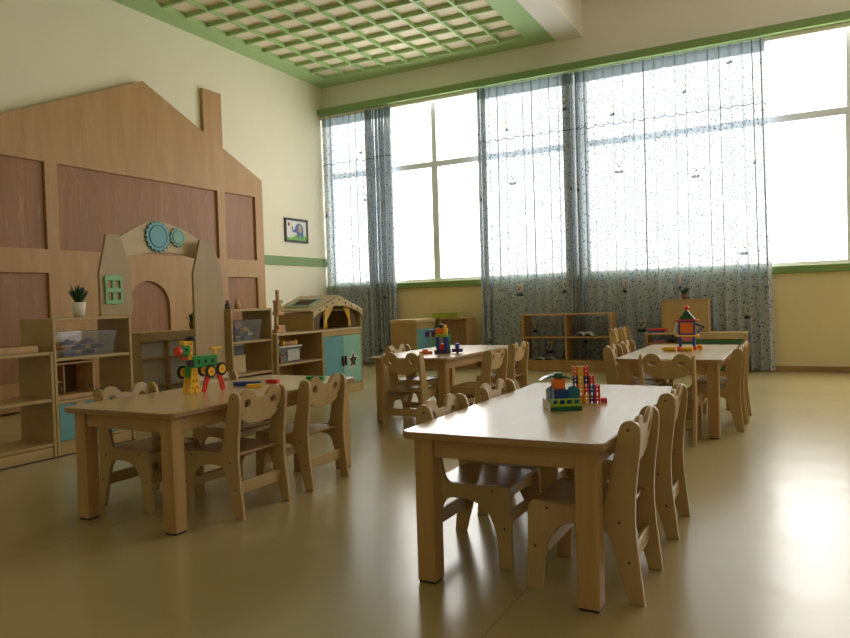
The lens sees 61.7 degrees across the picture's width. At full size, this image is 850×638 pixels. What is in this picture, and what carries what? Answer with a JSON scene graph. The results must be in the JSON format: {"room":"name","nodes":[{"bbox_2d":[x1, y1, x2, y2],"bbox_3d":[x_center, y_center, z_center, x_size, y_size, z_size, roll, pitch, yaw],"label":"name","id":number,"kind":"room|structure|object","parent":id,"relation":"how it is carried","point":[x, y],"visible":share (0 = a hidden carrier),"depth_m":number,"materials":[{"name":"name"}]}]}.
{"room":"kindergarten classroom","nodes":[
{"label":"kindergarten classroom","id":0,"kind":"room"},
{"bbox_2d":[0,0,327,329],"bbox_3d":[-4.583,-1.631,6.439,0.200,5.200,12.836,-1,2,28],"label":"wall","id":1,"kind":"structure","parent":0,"point":[51,50],"depth_m":9.30,"materials":[{"name":"beige paint"}]},
{"bbox_2d":[0,81,265,414],"bbox_3d":[-3.327,-1.067,8.495,0.080,3.850,4.120,-1,2,28],"label":"house-shaped wall panel","id":2,"kind":"object","parent":1,"relation":"attached to","point":[75,171],"visible":0.63,"depth_m":8.04,"materials":[{"name":"brown wood"}]},
{"bbox_2d":[264,255,326,266],"bbox_3d":[-2.106,-0.889,10.876,0.018,0.137,2.135,-1,2,28],"label":"trim","id":3,"kind":"structure","parent":1,"relation":"attached to","point":[269,259],"depth_m":11.02,"materials":[{"name":"green paint"}]},
{"bbox_2d":[284,217,308,243],"bbox_3d":[-2.001,-1.375,11.081,0.022,0.370,0.570,-1,2,28],"label":"picture frame","id":4,"kind":"object","parent":1,"relation":"attached to","point":[295,230],"visible":1,"depth_m":11.06,"materials":[{"name":"black plastic"}]},
{"bbox_2d":[112,0,555,87],"bbox_3d":[-2.807,-3.635,5.362,4.003,0.055,12.336,-1,2,28],"label":"trim","id":5,"kind":"structure","parent":1,"relation":"attached to","point":[532,33],"depth_m":9.90,"materials":[{"name":"green paint"}]},
{"bbox_2d":[156,0,519,75],"bbox_3d":[-2.817,-3.960,5.354,4.003,0.595,12.336,-1,2,28],"label":"ceiling","id":6,"kind":"structure","parent":0,"point":[184,7],"depth_m":9.28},
{"bbox_2d":[162,0,513,75],"bbox_3d":[-2.632,-3.651,5.735,3.340,0.053,10.800,-1,2,28],"label":"lattice","id":7,"kind":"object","parent":6,"relation":"attached to","point":[383,6],"depth_m":9.24,"materials":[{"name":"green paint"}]},
{"bbox_2d":[0,364,849,637],"bbox_3d":[0.553,0.934,3.840,11.633,0.100,12.836,-1,2,28],"label":"floor","id":8,"kind":"structure","parent":0,"point":[762,550],"depth_m":2.83,"materials":[{"name":"beige laminate"}]},
{"bbox_2d":[0,351,57,470],"bbox_3d":[-2.963,0.611,4.415,0.362,0.728,1.202,-1,2,28],"label":"shelf","id":9,"kind":"object","parent":8,"relation":"on","point":[36,401],"visible":0.89,"depth_m":4.86,"materials":[{"name":"brown wood"}]},
{"bbox_2d":[0,346,37,355],"bbox_3d":[-2.892,0.218,4.542,0.260,0.045,0.720,-1,2,28],"label":"wooden tray","id":10,"kind":"object","parent":9,"relation":"on","point":[5,350],"visible":1,"depth_m":4.70,"materials":[{"name":"brown wood"}]},
{"bbox_2d":[20,315,135,457],"bbox_3d":[-2.529,0.463,5.228,0.375,0.955,0.647,-1,2,28],"label":"storage cabinet","id":11,"kind":"object","parent":8,"relation":"on","point":[114,332],"visible":0.58,"depth_m":5.21,"materials":[{"name":"brown wood"}]},
{"bbox_2d":[57,359,94,399],"bbox_3d":[-2.572,0.434,5.106,0.212,0.260,0.320,-1,2,28],"label":"wooden box","id":12,"kind":"object","parent":11,"relation":"on","point":[76,378],"visible":0.54,"depth_m":5.20,"materials":[{"name":"brown wood"}]},
{"bbox_2d":[67,285,88,316],"bbox_3d":[-2.533,-0.134,5.212,0.144,0.238,0.139,-1,2,28],"label":"potted plant","id":13,"kind":"object","parent":11,"relation":"on","point":[78,306],"visible":1,"depth_m":5.19,"materials":[{"name":"green plant"}]},
{"bbox_3d":[-2.530,0.177,5.186,0.276,0.172,0.488,-1,2,28],"label":"storage bin","id":14,"kind":"object","parent":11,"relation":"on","visible":0},
{"bbox_2d":[56,345,65,350],"bbox_3d":[-2.626,0.206,5.103,0.052,0.038,0.072,-1,2,32],"label":"brick","id":15,"kind":"object","parent":14,"relation":"in","point":[58,348],"visible":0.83,"depth_m":5.09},
{"bbox_2d":[60,340,73,344],"bbox_3d":[-2.546,0.167,5.058,0.052,0.038,0.072,-1,2,21],"label":"brick","id":16,"kind":"object","parent":14,"relation":"in","point":[66,342],"visible":1,"depth_m":5.04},
{"bbox_2d":[61,351,73,355],"bbox_3d":[-2.543,0.244,5.060,0.072,0.038,0.052,-3,2,-36],"label":"brick","id":17,"kind":"object","parent":14,"relation":"in","point":[67,353],"visible":1,"depth_m":5.04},
{"bbox_2d":[71,344,83,349],"bbox_3d":[-2.507,0.202,5.130,0.052,0.038,0.072,-1,2,9],"label":"brick","id":18,"kind":"object","parent":14,"relation":"in","point":[77,347],"visible":1,"depth_m":5.10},
{"bbox_2d":[81,338,92,343],"bbox_3d":[-2.471,0.161,5.200,0.052,0.038,0.072,-1,2,23],"label":"brick","id":19,"kind":"object","parent":14,"relation":"in","point":[86,341],"visible":1,"depth_m":5.17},
{"bbox_2d":[81,349,93,354],"bbox_3d":[-2.469,0.238,5.202,0.072,0.038,0.052,-3,2,-38],"label":"brick","id":20,"kind":"object","parent":14,"relation":"in","point":[87,351],"visible":1,"depth_m":5.19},
{"bbox_2d":[90,343,102,347],"bbox_3d":[-2.433,0.196,5.271,0.052,0.038,0.072,0,2,44],"label":"brick","id":21,"kind":"object","parent":14,"relation":"in","point":[96,345],"visible":1,"depth_m":5.26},
{"bbox_2d":[94,382,204,513],"bbox_3d":[-1.433,0.646,3.712,0.393,0.603,0.355,-1,2,28],"label":"child chair","id":22,"kind":"object","parent":8,"relation":"on","point":[144,455],"visible":0.73,"depth_m":3.62,"materials":[{"name":"brown wood"}]},
{"bbox_2d":[97,221,225,384],"bbox_3d":[-2.132,0.051,5.863,0.124,1.718,1.207,-1,2,28],"label":"arch","id":23,"kind":"object","parent":8,"relation":"on","point":[113,272],"visible":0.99,"depth_m":5.98,"materials":[{"name":"brown wood"}]},
{"bbox_2d":[131,329,193,394],"bbox_3d":[-2.434,0.502,6.875,0.344,0.785,1.050,-1,2,28],"label":"cubby shelf","id":24,"kind":"object","parent":8,"relation":"on","point":[154,360],"visible":0.26,"depth_m":6.57,"materials":[{"name":"brown wood"}]},
{"bbox_2d":[186,313,192,328],"bbox_3d":[-2.285,0.016,7.018,0.128,0.169,0.110,-1,2,28],"label":"potted plant","id":25,"kind":"object","parent":24,"relation":"on","point":[191,314],"visible":0.47,"depth_m":6.99,"materials":[{"name":"green plant"}]},
{"bbox_2d":[64,375,354,535],"bbox_3d":[-1.064,0.659,3.871,0.716,0.545,1.475,-1,2,28],"label":"table","id":26,"kind":"object","parent":8,"relation":"on","point":[169,413],"visible":0.7,"depth_m":3.36,"materials":[{"name":"brown wood"}]},
{"bbox_2d":[173,336,226,393],"bbox_3d":[-1.210,0.241,3.807,0.113,0.306,0.283,-1,2,38],"label":"dog","id":27,"kind":"object","parent":26,"relation":"on","point":[206,364],"visible":1,"depth_m":3.77},
{"bbox_2d":[233,381,260,385],"bbox_3d":[-1.014,0.368,4.059,0.160,0.024,0.049,-2,1,2],"label":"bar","id":28,"kind":"object","parent":26,"relation":"on","point":[236,383],"visible":0.82,"depth_m":4.05,"materials":[{"name":"blue plastic"}]},
{"bbox_2d":[246,383,261,387],"bbox_3d":[-0.949,0.371,3.954,0.084,0.020,0.036,-2,2,-24],"label":"bar","id":29,"kind":"object","parent":26,"relation":"on","point":[256,385],"visible":1,"depth_m":3.94,"materials":[{"name":"yellow plastic"}]},
{"bbox_2d":[265,379,279,382],"bbox_3d":[-0.891,0.363,4.161,0.080,0.020,0.036,-1,2,19],"label":"bar","id":30,"kind":"object","parent":26,"relation":"on","point":[266,380],"visible":1,"depth_m":4.15,"materials":[{"name":"red plastic"}]},
{"bbox_2d":[306,376,325,379],"bbox_3d":[-0.656,0.353,4.274,0.120,0.020,0.036,-1,2,22],"label":"bar","id":31,"kind":"object","parent":26,"relation":"on","point":[307,377],"visible":0.84,"depth_m":4.26,"materials":[{"name":"green plastic"}]},
{"bbox_2d":[189,370,273,480],"bbox_3d":[-1.139,0.622,4.269,0.393,0.603,0.355,-1,2,28],"label":"child chair","id":32,"kind":"object","parent":8,"relation":"on","point":[216,430],"visible":0.31,"depth_m":4.17,"materials":[{"name":"brown wood"}]},
{"bbox_2d":[184,384,290,519],"bbox_3d":[-0.947,0.635,3.562,0.393,0.603,0.355,-1,2,28],"label":"child chair","id":33,"kind":"object","parent":8,"relation":"on","point":[229,453],"visible":0.97,"depth_m":3.48,"materials":[{"name":"brown wood"}]},
{"bbox_2d":[224,308,273,377],"bbox_3d":[-1.753,0.392,6.715,0.362,0.972,0.562,-1,2,28],"label":"open shelf","id":34,"kind":"object","parent":8,"relation":"on","point":[258,349],"visible":0.23,"depth_m":6.88,"materials":[{"name":"brown wood"}]},
{"bbox_2d":[225,300,230,308],"bbox_3d":[-1.837,-0.132,6.618,0.052,0.085,0.052,-1,2,28],"label":"jar","id":35,"kind":"object","parent":34,"relation":"on","point":[227,305],"visible":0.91,"depth_m":6.60,"materials":[{"name":"ceramic"}]},
{"bbox_2d":[234,299,240,308],"bbox_3d":[-1.776,-0.142,6.732,0.056,0.095,0.056,-1,2,28],"label":"jar","id":36,"kind":"object","parent":34,"relation":"on","point":[236,304],"visible":0.92,"depth_m":6.72,"materials":[{"name":"brown wood"}]},
{"bbox_2d":[234,354,245,372],"bbox_3d":[-1.810,0.422,6.650,0.164,0.165,0.224,-1,2,28],"label":"wooden box","id":37,"kind":"object","parent":34,"relation":"on","point":[239,360],"visible":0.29,"depth_m":6.64,"materials":[{"name":"brown wood"}]},
{"bbox_2d":[234,344,243,355],"bbox_3d":[-1.814,0.290,6.646,0.144,0.098,0.204,-1,2,28],"label":"toy box","id":38,"kind":"object","parent":37,"relation":"on","point":[238,348],"visible":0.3,"depth_m":6.65,"materials":[{"name":"plastic"}]},
{"bbox_3d":[-1.754,0.105,6.680,0.276,0.192,0.392,-1,2,28],"label":"storage bin","id":39,"kind":"object","parent":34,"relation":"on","visible":0},
{"bbox_2d":[240,335,248,339],"bbox_3d":[-1.696,0.175,6.689,0.056,0.040,0.058,-1,2,28],"label":"brick","id":40,"kind":"object","parent":39,"relation":"in","point":[244,337],"visible":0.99,"depth_m":6.67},
{"bbox_2d":[255,373,349,491],"bbox_3d":[-0.697,0.615,4.030,0.393,0.603,0.355,-1,2,28],"label":"child chair","id":41,"kind":"object","parent":8,"relation":"on","point":[297,433],"visible":0.94,"depth_m":3.95,"materials":[{"name":"brown wood"}]},
{"bbox_2d":[272,327,362,391],"bbox_3d":[-1.239,0.479,7.624,0.420,0.720,1.512,-1,2,28],"label":"base cabinet","id":42,"kind":"object","parent":8,"relation":"on","point":[321,354],"visible":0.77,"depth_m":7.65,"materials":[{"name":"brown wood"}]},
{"bbox_2d":[272,329,285,332],"bbox_3d":[-1.460,0.121,7.109,0.070,0.035,0.130,-1,2,28],"label":"wooden block","id":43,"kind":"object","parent":42,"relation":"on","point":[277,330],"visible":1,"depth_m":7.07,"materials":[{"name":"brown wood"}]},
{"bbox_2d":[274,325,284,329],"bbox_3d":[-1.457,0.083,7.117,0.070,0.040,0.100,-1,2,28],"label":"wooden block","id":44,"kind":"object","parent":43,"relation":"on","point":[277,326],"visible":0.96,"depth_m":7.08,"materials":[{"name":"brown wood"}]},
{"bbox_2d":[274,315,278,325],"bbox_3d":[-1.480,0.014,7.075,0.035,0.100,0.035,-1,2,28],"label":"wooden block","id":45,"kind":"object","parent":44,"relation":"on","point":[276,320],"visible":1,"depth_m":7.06,"materials":[{"name":"brown wood"}]},
{"bbox_2d":[272,312,283,314],"bbox_3d":[-1.466,-0.055,7.104,0.070,0.035,0.100,-1,2,28],"label":"wooden block","id":46,"kind":"object","parent":45,"relation":"on","point":[273,313],"visible":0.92,"depth_m":7.07,"materials":[{"name":"brown wood"}]},
{"bbox_2d":[273,303,281,311],"bbox_3d":[-1.472,-0.115,7.094,0.060,0.085,0.060,-1,2,28],"label":"wooden block","id":47,"kind":"object","parent":46,"relation":"on","point":[277,307],"visible":1,"depth_m":7.07,"materials":[{"name":"brown wood"}]},
{"bbox_2d":[273,300,282,302],"bbox_3d":[-1.469,-0.173,7.101,0.070,0.030,0.080,-1,2,28],"label":"wooden block","id":48,"kind":"object","parent":47,"relation":"on","point":[274,301],"visible":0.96,"depth_m":7.07,"materials":[{"name":"brown wood"}]},
{"bbox_2d":[275,290,278,299],"bbox_3d":[-1.473,-0.238,7.095,0.030,0.100,0.030,-1,2,28],"label":"wooden block","id":49,"kind":"object","parent":48,"relation":"on","point":[276,291],"visible":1,"depth_m":7.08,"materials":[{"name":"brown wood"}]},
{"bbox_2d":[278,344,301,360],"bbox_3d":[-1.452,0.353,7.182,0.276,0.168,0.360,-1,2,28],"label":"storage bin","id":50,"kind":"object","parent":42,"relation":"on","point":[293,354],"visible":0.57,"depth_m":7.16,"materials":[{"name":"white plastic"}]},
{"bbox_2d":[279,353,286,357],"bbox_3d":[-1.426,0.364,7.136,0.062,0.045,0.052,-1,2,12],"label":"brick","id":51,"kind":"object","parent":50,"relation":"in","point":[282,355],"visible":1,"depth_m":7.12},
{"bbox_2d":[279,339,297,345],"bbox_3d":[-1.383,0.240,7.209,0.051,0.052,0.230,-1,2,28],"label":"hammer","id":52,"kind":"object","parent":50,"relation":"on","point":[293,342],"visible":0.98,"depth_m":7.17,"materials":[{"name":"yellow wood"}]},
{"bbox_2d":[278,295,362,330],"bbox_3d":[-1.175,-0.077,7.934,0.541,0.371,0.960,-1,2,28],"label":"toy theatre","id":53,"kind":"object","parent":42,"relation":"on","point":[307,311],"visible":0.96,"depth_m":7.71,"materials":[{"name":"brown wood"}]},
{"bbox_2d":[323,307,332,328],"bbox_3d":[-1.046,-0.027,7.710,0.025,0.250,0.210,-1,2,28],"label":"curtain","id":54,"kind":"object","parent":53,"relation":"hanging from","point":[327,311],"depth_m":7.66,"materials":[{"name":"yellow fabric"}]},
{"bbox_2d":[343,306,350,325],"bbox_3d":[-0.886,-0.040,8.014,0.025,0.250,0.166,-1,2,28],"label":"curtain","id":55,"kind":"object","parent":53,"relation":"hanging from","point":[347,309],"depth_m":8.04,"materials":[{"name":"yellow fabric"}]},
{"bbox_2d":[380,352,438,428],"bbox_3d":[-0.097,0.554,5.666,0.353,0.603,0.393,-1,2,28],"label":"child chair","id":56,"kind":"object","parent":8,"relation":"on","point":[403,366],"visible":0.84,"depth_m":5.56,"materials":[{"name":"brown wood"}]},
{"bbox_2d":[385,344,437,407],"bbox_3d":[-0.099,0.534,6.432,0.393,0.603,0.353,-1,2,28],"label":"child chair","id":57,"kind":"object","parent":8,"relation":"on","point":[412,379],"visible":0.41,"depth_m":6.35,"materials":[{"name":"brown wood"}]},
{"bbox_2d":[389,318,438,371],"bbox_3d":[-0.118,0.366,10.354,0.438,0.735,0.786,-1,2,28],"label":"base cabinet","id":58,"kind":"object","parent":8,"relation":"on","point":[411,332],"visible":0.48,"depth_m":10.04,"materials":[{"name":"brown wood"}]},
{"bbox_2d":[371,345,508,422],"bbox_3d":[0.203,0.556,6.361,0.716,0.545,1.475,-1,2,28],"label":"table","id":59,"kind":"object","parent":8,"relation":"on","point":[445,364],"visible":0.41,"depth_m":5.88,"materials":[{"name":"brown wood"}]},
{"bbox_2d":[419,349,431,353],"bbox_3d":[0.008,0.277,6.082,0.110,0.038,0.060,-2,1,-1],"label":"brick","id":60,"kind":"object","parent":59,"relation":"on","point":[424,351],"visible":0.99,"depth_m":6.05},
{"bbox_2d":[425,324,450,353],"bbox_3d":[0.110,0.168,6.080,0.235,0.250,0.090,-1,2,28],"label":"robot","id":61,"kind":"object","parent":59,"relation":"on","point":[442,331],"visible":1,"depth_m":6.04,"materials":[{"name":"multicoloured plastic"}]},
{"bbox_2d":[452,343,462,352],"bbox_3d":[0.274,0.247,6.030,0.090,0.085,0.040,-1,2,28],"label":"cross","id":62,"kind":"object","parent":59,"relation":"on","point":[457,349],"visible":1,"depth_m":6.02,"materials":[{"name":"plastic"}]},
{"bbox_2d":[439,317,476,368],"bbox_3d":[0.481,0.347,10.405,0.450,0.735,0.300,-1,2,28],"label":"cabinet","id":63,"kind":"object","parent":8,"relation":"on","point":[462,329],"visible":0.45,"depth_m":10.29,"materials":[{"name":"brown wood"}]},
{"bbox_2d":[432,312,462,317],"bbox_3d":[0.327,-0.061,10.480,0.400,0.085,0.222,-1,2,28],"label":"box","id":64,"kind":"object","parent":63,"relation":"on","point":[434,314],"visible":0.93,"depth_m":10.38,"materials":[{"name":"yellow plastic"}]},
{"bbox_2d":[416,393,540,569],"bbox_3d":[0.223,0.618,2.849,0.393,0.603,0.355,-1,2,28],"label":"child chair","id":65,"kind":"object","parent":8,"relation":"on","point":[492,486],"visible":0.7,"depth_m":2.77,"materials":[{"name":"brown wood"}]},
{"bbox_2d":[450,347,507,412],"bbox_3d":[0.440,0.534,5.808,0.393,0.603,0.353,-1,2,28],"label":"child chair","id":66,"kind":"object","parent":8,"relation":"on","point":[491,359],"visible":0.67,"depth_m":5.71,"materials":[{"name":"brown wood"}]},
{"bbox_2d":[476,341,528,389],"bbox_3d":[0.709,0.509,6.480,0.393,0.603,0.353,-1,2,28],"label":"child chair","id":67,"kind":"object","parent":8,"relation":"on","point":[515,353],"visible":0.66,"depth_m":6.45,"materials":[{"name":"brown wood"}]},
{"bbox_2d":[475,379,573,515],"bbox_3d":[0.488,0.597,3.353,0.393,0.603,0.355,-1,2,28],"label":"child chair","id":68,"kind":"object","parent":8,"relation":"on","point":[549,475],"visible":0.26,"depth_m":3.28,"materials":[{"name":"brown wood"}]},
{"bbox_2d":[403,383,671,613],"bbox_3d":[0.576,0.633,2.983,0.716,0.545,1.475,-1,2,28],"label":"table","id":69,"kind":"object","parent":8,"relation":"on","point":[514,427],"visible":0.7,"depth_m":2.48,"materials":[{"name":"laminate"}]},
{"bbox_2d":[539,372,581,411],"bbox_3d":[0.542,0.290,2.886,0.153,0.146,0.150,-2,1,-2],"label":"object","id":70,"kind":"object","parent":69,"relation":"on","point":[558,397],"visible":1,"depth_m":2.85,"materials":[{"name":"multicoloured plastic"}]},
{"bbox_2d":[572,366,606,402],"bbox_3d":[0.699,0.277,3.022,0.141,0.156,0.030,-2,2,8],"label":"brick stack","id":71,"kind":"object","parent":69,"relation":"on","point":[585,381],"visible":0.85,"depth_m":3.01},
{"bbox_2d":[521,312,616,371],"bbox_3d":[1.938,0.307,9.579,1.220,0.770,0.320,-1,2,28],"label":"bookshelf","id":72,"kind":"object","parent":8,"relation":"on","point":[595,365],"visible":0.73,"depth_m":9.52,"materials":[{"name":"brown wood"}]},
{"bbox_2d":[531,356,558,359],"bbox_3d":[1.644,0.536,9.743,0.350,0.036,0.210,-1,2,22],"label":"open book","id":73,"kind":"object","parent":72,"relation":"on","point":[541,357],"visible":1,"depth_m":9.70,"materials":[{"name":"white paper"}]},
{"bbox_2d":[575,331,598,335],"bbox_3d":[2.147,0.196,9.464,0.270,0.061,0.200,-1,2,36],"label":"open book","id":74,"kind":"object","parent":72,"relation":"on","point":[583,333],"visible":0.99,"depth_m":9.44,"materials":[{"name":"white paper"}]},
{"bbox_2d":[528,405,663,606],"bbox_3d":[0.602,0.616,2.512,0.393,0.603,0.355,-1,2,28],"label":"child chair","id":75,"kind":"object","parent":8,"relation":"on","point":[629,493],"visible":0.93,"depth_m":2.42,"materials":[{"name":"brown wood"}]},
{"bbox_2d":[609,328,646,373],"bbox_3d":[2.415,0.407,8.415,0.393,0.603,0.353,-1,2,28],"label":"child chair","id":76,"kind":"object","parent":8,"relation":"on","point":[615,336],"visible":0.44,"depth_m":8.34,"materials":[{"name":"brown wood"}]},
{"bbox_2d":[620,326,636,350],"bbox_3d":[2.605,0.393,8.722,0.393,0.603,0.353,-1,2,28],"label":"child chair","id":77,"kind":"object","parent":8,"relation":"on","point":[626,334],"visible":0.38,"depth_m":8.87,"materials":[{"name":"brown wood"}]},
{"bbox_2d":[603,344,662,385],"bbox_3d":[1.650,0.503,5.622,0.393,0.603,0.353,-1,2,28],"label":"child chair","id":78,"kind":"object","parent":8,"relation":"on","point":[612,368],"visible":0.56,"depth_m":5.54,"materials":[{"name":"brown wood"}]},
{"bbox_2d":[602,383,690,539],"bbox_3d":[0.926,0.590,3.117,0.393,0.603,0.355,-1,2,28],"label":"child chair","id":79,"kind":"object","parent":8,"relation":"on","point":[670,479],"visible":0.68,"depth_m":2.90,"materials":[{"name":"brown wood"}]},
{"bbox_2d":[620,340,673,386],"bbox_3d":[1.877,0.485,6.033,0.393,0.603,0.353,-1,2,28],"label":"child chair","id":80,"kind":"object","parent":8,"relation":"on","point":[629,346],"visible":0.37,"depth_m":6.05,"materials":[{"name":"brown wood"}]},
{"bbox_2d":[638,353,702,446],"bbox_3d":[1.681,0.522,4.852,0.353,0.603,0.393,-1,2,28],"label":"child chair","id":81,"kind":"object","parent":8,"relation":"on","point":[663,369],"visible":0.71,"depth_m":4.70,"materials":[{"name":"brown wood"}]},
{"bbox_2d":[616,344,738,438],"bbox_3d":[2.019,0.522,5.561,0.716,0.545,1.475,-1,2,28],"label":"table","id":82,"kind":"object","parent":8,"relation":"on","point":[711,358],"visible":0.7,"depth_m":5.04,"materials":[{"name":"brown wood"}]},
{"bbox_2d":[662,347,675,350],"bbox_3d":[1.909,0.234,5.564,0.102,0.036,0.036,-1,2,22],"label":"peg","id":83,"kind":"object","parent":82,"relation":"on","point":[663,348],"visible":1,"depth_m":5.55,"materials":[{"name":"yellow plastic"}]},
{"bbox_2d":[681,347,692,350],"bbox_3d":[2.025,0.232,5.504,0.092,0.036,0.036,-1,2,36],"label":"peg","id":84,"kind":"object","parent":82,"relation":"on","point":[682,348],"visible":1,"depth_m":5.49,"materials":[{"name":"yellow plastic"}]},
{"bbox_2d":[673,305,704,349],"bbox_3d":[2.099,0.067,5.661,0.238,0.353,0.045,-1,2,28],"label":"robot","id":85,"kind":"object","parent":82,"relation":"on","point":[686,323],"visible":0.98,"depth_m":5.65,"materials":[{"name":"multicoloured plastic"}]},
{"bbox_2d":[697,344,702,350],"bbox_3d":[2.138,0.220,5.534,0.016,0.052,0.052,-3,2,-39],"label":"ring","id":86,"kind":"object","parent":82,"relation":"on","point":[699,346],"visible":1,"depth_m":5.53,"materials":[{"name":"plastic"}]},
{"bbox_2d":[645,331,748,374],"bbox_3d":[3.361,0.414,8.799,1.170,0.510,0.371,-1,2,28],"label":"base cabinet","id":87,"kind":"object","parent":8,"relation":"on","point":[712,337],"visible":0.4,"depth_m":8.55,"materials":[{"name":"brown wood"}]},
{"bbox_2d":[648,331,664,332],"bbox_3d":[2.904,0.156,8.928,0.200,0.026,0.060,-1,2,19],"label":"plank","id":88,"kind":"object","parent":87,"relation":"on","point":[648,331],"visible":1,"depth_m":8.90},
{"bbox_2d":[648,328,667,330],"bbox_3d":[2.918,0.130,8.914,0.240,0.026,0.060,-1,2,34],"label":"plank","id":89,"kind":"object","parent":88,"relation":"on","point":[649,329],"visible":1,"depth_m":8.89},
{"bbox_2d":[652,340,665,342],"bbox_3d":[2.934,0.281,8.917,0.160,0.026,0.060,-1,2,16],"label":"plank","id":90,"kind":"object","parent":87,"relation":"on","point":[653,341],"visible":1,"depth_m":8.89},
{"bbox_2d":[661,299,710,331],"bbox_3d":[3.249,-0.042,8.859,0.560,0.405,0.230,-1,2,28],"label":"base cabinet","id":91,"kind":"object","parent":87,"relation":"on","point":[671,310],"visible":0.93,"depth_m":8.77,"materials":[{"name":"brown wood"}]},
{"bbox_2d":[677,287,688,298],"bbox_3d":[3.227,-0.323,8.834,0.134,0.158,0.143,-2,2,-19],"label":"potted plant","id":92,"kind":"object","parent":91,"relation":"on","point":[684,291],"visible":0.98,"depth_m":8.81,"materials":[{"name":"green plant"}]},
{"bbox_2d":[686,345,747,431],"bbox_3d":[2.160,0.496,5.268,0.393,0.603,0.353,-1,2,28],"label":"child chair","id":93,"kind":"object","parent":8,"relation":"on","point":[732,390],"visible":0.77,"depth_m":5.06,"materials":[{"name":"brown wood"}]},
{"bbox_2d":[697,341,751,422],"bbox_3d":[2.356,0.481,5.633,0.393,0.603,0.353,-1,2,28],"label":"child chair","id":94,"kind":"object","parent":8,"relation":"on","point":[746,344],"visible":0.32,"depth_m":5.69,"materials":[{"name":"brown wood"}]},
{"bbox_2d":[322,0,849,366],"bbox_3d":[3.369,-1.945,9.268,11.233,5.200,0.200,-1,2,28],"label":"wall","id":95,"kind":"structure","parent":0,"point":[812,310],"depth_m":9.27,"materials":[{"name":"yellow paint"}]},
{"bbox_2d":[321,107,397,363],"bbox_3d":[-1.068,-1.291,11.415,1.328,4.010,0.166,-1,2,25],"label":"curtain","id":96,"kind":"object","parent":95,"relation":"hanging from","point":[359,200],"visible":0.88,"depth_m":11.39,"materials":[{"name":"grey fabric"}]},
{"bbox_2d":[393,101,480,282],"bbox_3d":[0.262,-2.001,10.903,4.092,2.844,0.090,-1,2,28],"label":"window","id":97,"kind":"structure","parent":95,"relation":"in","point":[435,164],"depth_m":10.92,"materials":[{"name":"white metal"}]},
{"bbox_2d":[476,73,579,365],"bbox_3d":[1.429,-1.331,10.059,1.440,4.010,0.141,-1,2,28],"label":"curtain","id":98,"kind":"object","parent":95,"relation":"hanging from","point":[526,138],"visible":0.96,"depth_m":10.05,"materials":[{"name":"white fabric"}]},
{"bbox_2d":[517,0,582,41],"bbox_3d":[-0.887,-3.954,4.337,0.360,0.670,12.336,-1,2,28],"label":"beam","id":99,"kind":"structure","parent":95,"relation":"attached to","point":[562,19],"depth_m":9.15,"materials":[{"name":"white paint"}]},
{"bbox_2d":[317,10,849,119],"bbox_3d":[3.240,-3.425,9.070,11.233,0.155,0.161,-1,2,28],"label":"trim","id":100,"kind":"structure","parent":95,"relation":"attached to","point":[841,20],"depth_m":9.45,"materials":[{"name":"green paint"}]},
{"bbox_2d":[327,263,849,290],"bbox_3d":[3.359,-0.583,9.206,11.233,0.092,0.061,-1,2,28],"label":"trim","id":101,"kind":"structure","parent":95,"relation":"attached to","point":[842,266],"depth_m":8.68,"materials":[{"name":"green paint"}]},
{"bbox_2d":[362,361,849,371],"bbox_3d":[3.396,0.623,9.239,11.233,0.068,0.018,-1,2,28],"label":"baseboard","id":102,"kind":"structure","parent":95,"relation":"attached to","point":[778,368],"depth_m":8.58,"materials":[{"name":"brown wood"}]},
{"bbox_2d":[574,38,775,370],"bbox_3d":[3.139,-1.359,9.146,2.393,4.010,0.127,-1,2,28],"label":"curtain","id":103,"kind":"object","parent":95,"relation":"hanging from","point":[672,155],"visible":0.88,"depth_m":9.11,"materials":[{"name":"white fabric"}]},
{"bbox_2d":[767,28,849,265],"bbox_3d":[5.172,-2.082,8.313,6.649,2.844,0.090,-1,2,28],"label":"window","id":104,"kind":"structure","parent":95,"relation":"in","point":[840,111],"depth_m":8.41,"materials":[{"name":"white metal"}]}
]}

